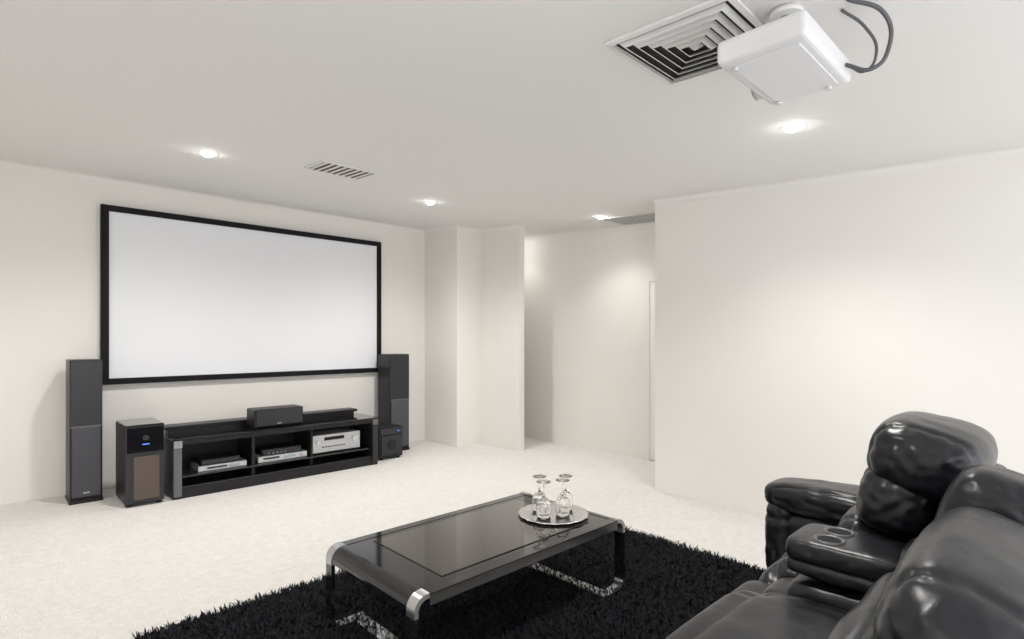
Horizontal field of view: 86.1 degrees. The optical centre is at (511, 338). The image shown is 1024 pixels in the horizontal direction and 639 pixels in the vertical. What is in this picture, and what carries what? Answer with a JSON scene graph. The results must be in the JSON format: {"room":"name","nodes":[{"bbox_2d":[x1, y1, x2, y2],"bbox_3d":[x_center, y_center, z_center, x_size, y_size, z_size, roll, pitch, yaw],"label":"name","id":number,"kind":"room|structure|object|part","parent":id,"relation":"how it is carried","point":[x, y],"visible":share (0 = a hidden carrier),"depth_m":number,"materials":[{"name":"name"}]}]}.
{"room":"home theater","nodes":[
{"label":"home theater","id":0,"kind":"room"},
{"bbox_2d":[0,168,424,504],"bbox_3d":[-3.121,-0.054,4.918,5.540,2.607,0.120,0,0,-44],"label":"wall","id":1,"kind":"structure","parent":0,"point":[50,225],"depth_m":4.48,"materials":[{"name":"paint"}]},
{"bbox_2d":[100,204,380,384],"bbox_3d":[-2.461,-0.367,5.433,2.605,1.495,0.050,0,0,-44],"label":"projection screen","id":2,"kind":"object","parent":1,"relation":"attached to","point":[183,297],"visible":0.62,"depth_m":5.21,"materials":[{"name":"white fabric"}]},
{"bbox_3d":[-3.382,-0.367,4.550,0.055,1.395,0.050,0,0,-44],"label":"frame","id":3,"kind":"part","parent":2,"relation":"part of","materials":[{"name":"black fabric"}]},
{"bbox_3d":[-2.461,0.355,5.433,2.605,0.050,0.050,0,0,-44],"label":"frame","id":4,"kind":"part","parent":2,"relation":"part of","materials":[{"name":"black fabric"}]},
{"bbox_3d":[-2.461,-1.090,5.433,2.605,0.050,0.050,0,0,-44],"label":"frame","id":5,"kind":"part","parent":2,"relation":"part of","materials":[{"name":"black fabric"}]},
{"bbox_3d":[-1.539,-0.367,6.317,0.050,1.395,0.050,0,0,-44],"label":"frame","id":6,"kind":"part","parent":2,"relation":"part of","materials":[{"name":"black fabric"}]},
{"bbox_2d":[0,437,766,638],"bbox_3d":[-0.201,1.300,2.695,6.680,0.100,7.370,0,0,-44],"label":"floor","id":7,"kind":"structure","parent":0,"point":[105,568],"depth_m":3.63,"materials":[{"name":"white carpet"}]},
{"bbox_2d":[65,359,102,504],"bbox_3d":[-3.341,0.705,4.280,0.210,1.090,0.296,0,0,-44],"label":"tower speaker","id":8,"kind":"object","parent":7,"relation":"on","point":[83,376],"visible":1,"depth_m":4.18},
{"bbox_3d":[-3.247,0.416,4.182,0.188,0.491,0.012,0,0,-44],"label":"panel","id":9,"kind":"part","parent":8,"relation":"part of","materials":[{"name":"grey fabric"}]},
{"bbox_2d":[72,426,100,498],"bbox_3d":[-3.246,0.936,4.181,0.176,0.528,0.016,0,0,-44],"label":"grille","id":10,"kind":"object","parent":8,"relation":"attached to","point":[86,440],"depth_m":4.17,"materials":[{"name":"grey fabric"}]},
{"bbox_2d":[116,417,163,506],"bbox_3d":[-2.888,0.946,4.255,0.250,0.608,0.439,0,0,-44],"label":"subwoofer","id":11,"kind":"object","parent":7,"relation":"on","point":[140,441],"visible":1,"depth_m":4.11,"materials":[{"name":"black wood"}]},
{"bbox_3d":[-2.898,0.647,4.266,0.246,0.010,0.406,0,0,-44],"label":"plate","id":12,"kind":"part","parent":11,"relation":"part of","materials":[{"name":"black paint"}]},
{"bbox_3d":[-2.754,1.038,4.116,0.240,0.375,0.014,0,0,-44],"label":"grille frame","id":13,"kind":"part","parent":11,"relation":"part of","materials":[{"name":"grey"}]},
{"bbox_3d":[-2.752,0.755,4.113,0.240,0.190,0.017,0,0,-44],"label":"panel","id":14,"kind":"part","parent":11,"relation":"part of","materials":[{"name":"black paint"}]},
{"bbox_3d":[-2.740,0.740,4.104,0.040,0.040,0.014,0,0,-44],"label":"volume knob","id":15,"kind":"part","parent":11,"relation":"part of","materials":[{"name":"grey plastic"}]},
{"bbox_2d":[133,455,158,500],"bbox_3d":[-2.745,1.040,4.117,0.165,0.320,0.020,0,0,-44],"label":"grille","id":16,"kind":"object","parent":11,"relation":"attached to","point":[145,467],"depth_m":4.11,"materials":[{"name":"brown fabric"}]},
{"bbox_2d":[164,407,378,499],"bbox_3d":[-2.141,0.985,5.019,1.795,0.530,0.490,0,0,-44],"label":"tv stand","id":17,"kind":"object","parent":7,"relation":"on","point":[182,441],"visible":0.8,"depth_m":4.80,"materials":[{"name":"black wood"}]},
{"bbox_2d":[190,457,246,471],"bbox_3d":[-2.485,1.056,4.645,0.370,0.043,0.254,0,0,-44],"label":"dvd player","id":18,"kind":"object","parent":17,"relation":"on","point":[241,462],"visible":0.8,"depth_m":4.55},
{"bbox_2d":[194,451,239,465],"bbox_3d":[-2.499,1.011,4.645,0.300,0.046,0.235,0,0,-44],"label":"box","id":19,"kind":"object","parent":18,"relation":"on","point":[215,458],"visible":1,"depth_m":4.59,"materials":[{"name":"black plastic"}]},
{"bbox_3d":[-2.281,1.002,5.169,1.720,0.345,0.020,0,0,-44],"label":"panel","id":20,"kind":"part","parent":17,"relation":"part of","materials":[{"name":"black wood"}]},
{"bbox_3d":[-2.132,0.810,5.014,1.780,0.040,0.450,0,0,-44],"label":"frame","id":21,"kind":"part","parent":17,"relation":"part of","materials":[{"name":"black wood"}]},
{"bbox_3d":[-2.130,0.785,5.011,1.790,0.010,0.458,0,0,-44],"label":"glass","id":22,"kind":"part","parent":17,"relation":"part of","materials":[{"name":"black glass"}]},
{"bbox_2d":[247,404,302,428],"bbox_3d":[-2.135,0.697,4.951,0.430,0.163,0.216,0,0,-44],"label":"speaker","id":23,"kind":"object","parent":17,"relation":"on","point":[281,415],"visible":1,"depth_m":4.86},
{"bbox_2d":[256,408,301,426],"bbox_3d":[-2.068,0.697,4.882,0.400,0.137,0.015,0,0,-44],"label":"grille","id":24,"kind":"object","parent":23,"relation":"attached to","point":[270,417],"depth_m":4.87,"materials":[{"name":"grey fabric"}]},
{"bbox_2d":[182,444,371,477],"bbox_3d":[-2.139,1.087,5.021,1.710,0.015,0.390,0,0,-44],"label":"shelf","id":25,"kind":"object","parent":17,"relation":"attached to","point":[187,471],"depth_m":4.77,"materials":[{"name":"black paint"}]},
{"bbox_2d":[255,449,306,462],"bbox_3d":[-2.126,1.053,4.985,0.430,0.050,0.261,0,0,-44],"label":"recorder","id":26,"kind":"object","parent":17,"relation":"on","point":[259,459],"visible":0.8,"depth_m":4.88,"materials":[{"name":"silver metal"}]},
{"bbox_2d":[255,442,300,455],"bbox_3d":[-2.137,1.001,4.996,0.350,0.052,0.230,0,0,-44],"label":"cable box","id":27,"kind":"object","parent":26,"relation":"on","point":[272,449],"visible":0.95,"depth_m":4.93,"materials":[{"name":"black plastic"}]},
{"bbox_2d":[313,427,359,453],"bbox_3d":[-1.772,0.993,5.360,0.480,0.175,0.310,0,0,-44],"label":"receiver","id":28,"kind":"object","parent":17,"relation":"on","point":[327,440],"visible":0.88,"depth_m":5.28,"materials":[{"name":"silver metal"}]},
{"bbox_2d":[378,423,401,459],"bbox_3d":[-1.338,1.083,5.789,0.280,0.335,0.269,0,0,-44],"label":"subwoofer","id":29,"kind":"object","parent":7,"relation":"on","point":[389,434],"visible":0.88,"depth_m":5.69,"materials":[{"name":"black wood"}]},
{"bbox_3d":[-1.255,0.958,5.702,0.260,0.065,0.014,0,0,-44],"label":"panel","id":30,"kind":"part","parent":29,"relation":"part of","materials":[{"name":"black paint"}]},
{"bbox_2d":[381,434,401,455],"bbox_3d":[-1.254,1.100,5.702,0.240,0.200,0.016,0,0,-44],"label":"grille","id":31,"kind":"object","parent":29,"relation":"attached to","point":[391,444],"depth_m":5.69,"materials":[{"name":"grey fabric"}]},
{"bbox_2d":[378,354,409,450],"bbox_3d":[-1.338,0.710,6.201,0.260,1.080,0.276,0,0,-44],"label":"tower speaker","id":32,"kind":"object","parent":7,"relation":"on","point":[393,369],"visible":0.69,"depth_m":6.11},
{"bbox_3d":[-1.251,0.423,6.110,0.238,0.487,0.012,0,0,-44],"label":"panel","id":33,"kind":"part","parent":32,"relation":"part of","materials":[{"name":"grey fabric"}]},
{"bbox_2d":[391,399,408,445],"bbox_3d":[-1.249,0.939,6.108,0.226,0.522,0.016,0,0,-44],"label":"grille","id":34,"kind":"object","parent":32,"relation":"attached to","point":[399,407],"depth_m":6.12,"materials":[{"name":"grey fabric"}]},
{"bbox_2d":[131,524,764,638],"bbox_3d":[-0.093,1.226,2.567,2.613,0.047,1.640,0,0,-44],"label":"shag rug","id":35,"kind":"object","parent":7,"relation":"on","point":[667,584],"visible":0.58,"depth_m":2.51,"materials":[{"name":"black carpet"}]},
{"bbox_2d":[326,492,624,638],"bbox_3d":[-0.118,1.058,2.526,1.233,0.354,0.670,0,0,-44],"label":"coffee table","id":36,"kind":"object","parent":35,"relation":"on","point":[436,559],"visible":0.9,"depth_m":2.33,"materials":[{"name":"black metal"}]},
{"bbox_3d":[-0.771,1.069,2.329,0.016,0.228,0.050,0,0,-44],"label":"leg","id":37,"kind":"part","parent":36,"relation":"part of","materials":[{"name":"black paint"}]},
{"bbox_3d":[-0.342,1.069,1.881,0.016,0.228,0.050,0,0,-44],"label":"leg","id":38,"kind":"part","parent":36,"relation":"part of","materials":[{"name":"black paint"}]},
{"bbox_3d":[-0.333,0.906,2.749,1.105,0.044,0.050,0,0,-44],"label":"rail","id":39,"kind":"part","parent":36,"relation":"part of","materials":[{"name":"black paint"}]},
{"bbox_3d":[-0.118,0.898,2.526,1.105,0.024,0.570,0,0,-44],"label":"frame","id":40,"kind":"part","parent":36,"relation":"part of","materials":[{"name":"black paint"}]},
{"bbox_3d":[0.096,0.906,2.302,1.105,0.044,0.050,0,0,-44],"label":"rail","id":41,"kind":"part","parent":36,"relation":"part of","materials":[{"name":"black paint"}]},
{"bbox_2d":[518,502,588,524],"bbox_3d":[0.207,0.875,2.747,0.354,0.012,0.354,0,0,-44],"label":"serving tray","id":42,"kind":"object","parent":36,"relation":"on","point":[577,514],"visible":0.67,"depth_m":2.71,"materials":[{"name":"silver metal"}]},
{"bbox_2d":[532,474,546,511],"bbox_3d":[0.141,0.789,2.801,0.077,0.178,0.077,0,0,-44],"label":"wine glass","id":43,"kind":"object","parent":42,"relation":"on","point":[539,493],"visible":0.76,"depth_m":2.78,"materials":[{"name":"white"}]},
{"bbox_2d":[536,479,551,518],"bbox_3d":[0.156,0.789,2.699,0.077,0.178,0.077,0,0,-44],"label":"wine glass","id":44,"kind":"object","parent":42,"relation":"on","point":[543,506],"visible":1,"depth_m":2.67,"materials":[{"name":"white"}]},
{"bbox_2d":[555,478,569,517],"bbox_3d":[0.252,0.789,2.728,0.077,0.178,0.077,0,0,-44],"label":"wine glass","id":45,"kind":"object","parent":42,"relation":"on","point":[562,504],"visible":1,"depth_m":2.70,"materials":[{"name":"white"}]},
{"bbox_2d":[559,474,572,511],"bbox_3d":[0.275,0.789,2.813,0.077,0.178,0.077,0,0,-44],"label":"wine glass","id":46,"kind":"object","parent":42,"relation":"on","point":[568,494],"visible":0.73,"depth_m":2.79,"materials":[{"name":"white"}]},
{"bbox_3d":[0.535,1.069,2.722,0.016,0.228,0.050,0,0,-44],"label":"leg","id":47,"kind":"part","parent":36,"relation":"part of","materials":[{"name":"black paint"}]},
{"bbox_2d":[481,230,523,450],"bbox_3d":[-0.116,-0.031,6.378,0.080,2.562,0.650,0,0,-44],"label":"wall partition","id":48,"kind":"structure","parent":7,"relation":"on","point":[502,253],"depth_m":6.31,"materials":[{"name":"white paint"}]},
{"bbox_2d":[665,411,1023,638],"bbox_3d":[1.027,0.746,1.697,2.110,0.951,1.146,0,0,-44],"label":"recliner sofa","id":49,"kind":"object","parent":7,"relation":"on","point":[929,542],"visible":1,"depth_m":1.63,"materials":[{"name":"black leather"}]},
{"bbox_3d":[0.582,0.905,1.575,0.748,0.174,0.184,0,0,-44],"label":"seat","id":50,"kind":"part","parent":49,"relation":"part of","materials":[{"name":"black leather"}]},
{"bbox_3d":[0.745,0.885,1.406,0.757,0.185,0.504,0,0,-44],"label":"seat","id":51,"kind":"part","parent":49,"relation":"part of","materials":[{"name":"black leather"}]},
{"bbox_3d":[0.991,0.921,1.863,0.255,0.142,0.241,0,0,-44],"label":"console seat","id":52,"kind":"part","parent":49,"relation":"part of","materials":[{"name":"black leather"}]},
{"bbox_3d":[1.344,0.960,2.674,0.274,0.423,0.155,0,0,-44],"label":"arm","id":53,"kind":"part","parent":49,"relation":"part of","materials":[{"name":"black leather"}]},
{"bbox_3d":[1.235,0.904,2.202,0.581,0.171,0.182,0,0,-44],"label":"seat","id":54,"kind":"part","parent":49,"relation":"part of","materials":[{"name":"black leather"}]},
{"bbox_3d":[1.634,1.000,2.369,0.268,0.403,0.884,0,0,-44],"label":"arm","id":55,"kind":"part","parent":49,"relation":"part of","materials":[{"name":"black leather"}]},
{"bbox_2d":[813,527,854,544],"bbox_3d":[1.056,0.653,1.795,0.194,0.026,0.092,0,0,-44],"label":"cup holder","id":56,"kind":"object","parent":49,"relation":"on","point":[822,535],"depth_m":1.79,"materials":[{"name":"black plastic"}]},
{"bbox_3d":[1.254,0.665,1.589,0.253,0.121,0.203,0,0,-44],"label":"console lid","id":57,"kind":"part","parent":49,"relation":"part of","materials":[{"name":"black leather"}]},
{"bbox_2d":[425,231,480,446],"bbox_3d":[-0.720,-0.054,6.777,0.500,2.607,0.760,0,0,-44],"label":"column","id":58,"kind":"structure","parent":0,"point":[452,258],"depth_m":6.49,"materials":[{"name":"white paint"}]},
{"bbox_2d":[0,144,1023,240],"bbox_3d":[-0.160,-1.101,2.652,6.440,0.491,7.250,0,0,-44],"label":"crown molding","id":59,"kind":"structure","parent":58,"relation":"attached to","point":[1016,151],"depth_m":4.33,"materials":[{"name":"white paint"}]},
{"bbox_2d":[0,0,1023,234],"bbox_3d":[-0.201,-1.186,2.695,6.680,0.542,7.370,0,0,-44],"label":"ceiling","id":60,"kind":"structure","parent":0,"point":[493,113],"depth_m":2.60,"materials":[{"name":"white paint"}]},
{"bbox_2d":[199,151,216,156],"bbox_3d":[-2.058,-1.245,3.707,0.108,0.028,0.108,0,0,-39],"label":"recessed light","id":61,"kind":"object","parent":60,"relation":"in","point":[205,153],"visible":1,"depth_m":3.69,"materials":[{"name":"white glass"}]},
{"bbox_3d":[-2.058,-1.244,3.708,0.082,0.025,0.082,0,3,-44],"label":"bulb","id":62,"kind":"part","parent":61,"relation":"part of","materials":[{"name":"white glass"}]},
{"bbox_2d":[303,160,378,180],"bbox_3d":[-1.252,-1.233,4.023,0.430,0.026,0.320,0,0,-44],"label":"ceiling vent","id":63,"kind":"object","parent":60,"relation":"in","point":[323,166],"visible":1,"depth_m":4.01,"materials":[{"name":"white metal"}]},
{"bbox_2d":[424,201,435,204],"bbox_3d":[-0.753,-1.249,5.041,0.108,0.028,0.108,0,0,-39],"label":"recessed light","id":64,"kind":"object","parent":60,"relation":"in","point":[427,202],"visible":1,"depth_m":5.02,"materials":[{"name":"white glass"}]},
{"bbox_2d":[599,212,654,225],"bbox_3d":[1.337,-1.183,5.368,0.440,0.060,0.879,0,0,-44],"label":"ceiling vent","id":65,"kind":"object","parent":60,"relation":"in","point":[642,218],"visible":0.56,"depth_m":5.48,"materials":[{"name":"grey metal"}]},
{"bbox_2d":[605,0,763,84],"bbox_3d":[0.668,-1.061,1.991,0.460,0.043,0.470,0,0,-44],"label":"ceiling vent","id":66,"kind":"object","parent":60,"relation":"in","point":[685,43],"visible":0.87,"depth_m":1.93,"materials":[{"name":"white metal"}]},
{"bbox_2d":[780,123,803,132],"bbox_3d":[1.417,-1.060,2.771,0.108,0.028,0.108,0,0,-39],"label":"recessed light","id":67,"kind":"object","parent":60,"relation":"in","point":[794,127],"visible":1,"depth_m":2.75,"materials":[{"name":"white glass"}]},
{"bbox_3d":[1.416,-1.059,2.771,0.082,0.025,0.082,0,3,-44],"label":"bulb","id":68,"kind":"part","parent":67,"relation":"part of","materials":[{"name":"white glass"}]},
{"bbox_2d":[717,0,893,105],"bbox_3d":[0.914,-0.940,1.721,0.442,0.216,0.411,0,0,-44],"label":"ceiling projector","id":69,"kind":"object","parent":60,"relation":"hanging from","point":[788,57],"depth_m":1.68,"materials":[{"name":"white plastic"}]},
{"bbox_2d":[524,228,654,460],"bbox_3d":[1.136,-0.054,6.041,0.120,2.607,4.390,0,0,-44],"label":"wall","id":70,"kind":"structure","parent":0,"point":[583,294],"depth_m":6.24,"materials":[{"name":"paint"}]},
{"bbox_2d":[643,282,649,460],"bbox_3d":[1.395,0.330,5.667,0.021,1.840,0.070,0,0,-44],"label":"door frame","id":71,"kind":"structure","parent":70,"relation":"attached to","point":[646,285],"depth_m":5.66,"materials":[{"name":"white paint"}]},
{"bbox_2d":[643,274,654,281],"bbox_3d":[1.683,-0.625,5.367,0.021,0.070,0.900,0,0,-44],"label":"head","id":72,"kind":"object","parent":70,"relation":"attached to","point":[646,278],"visible":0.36,"depth_m":5.64},
{"bbox_2d":[650,281,654,459],"bbox_3d":[1.686,0.325,5.370,0.011,1.830,0.760,0,0,-44],"label":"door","id":73,"kind":"structure","parent":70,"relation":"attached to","point":[652,283],"depth_m":5.62,"materials":[{"name":"white paint"}]},
{"bbox_2d":[655,158,1023,514],"bbox_3d":[2.622,0.046,3.106,0.096,2.408,4.056,0,0,-44],"label":"wall","id":74,"kind":"structure","parent":0,"point":[791,324],"depth_m":3.60,"materials":[{"name":"paint"}]}
]}

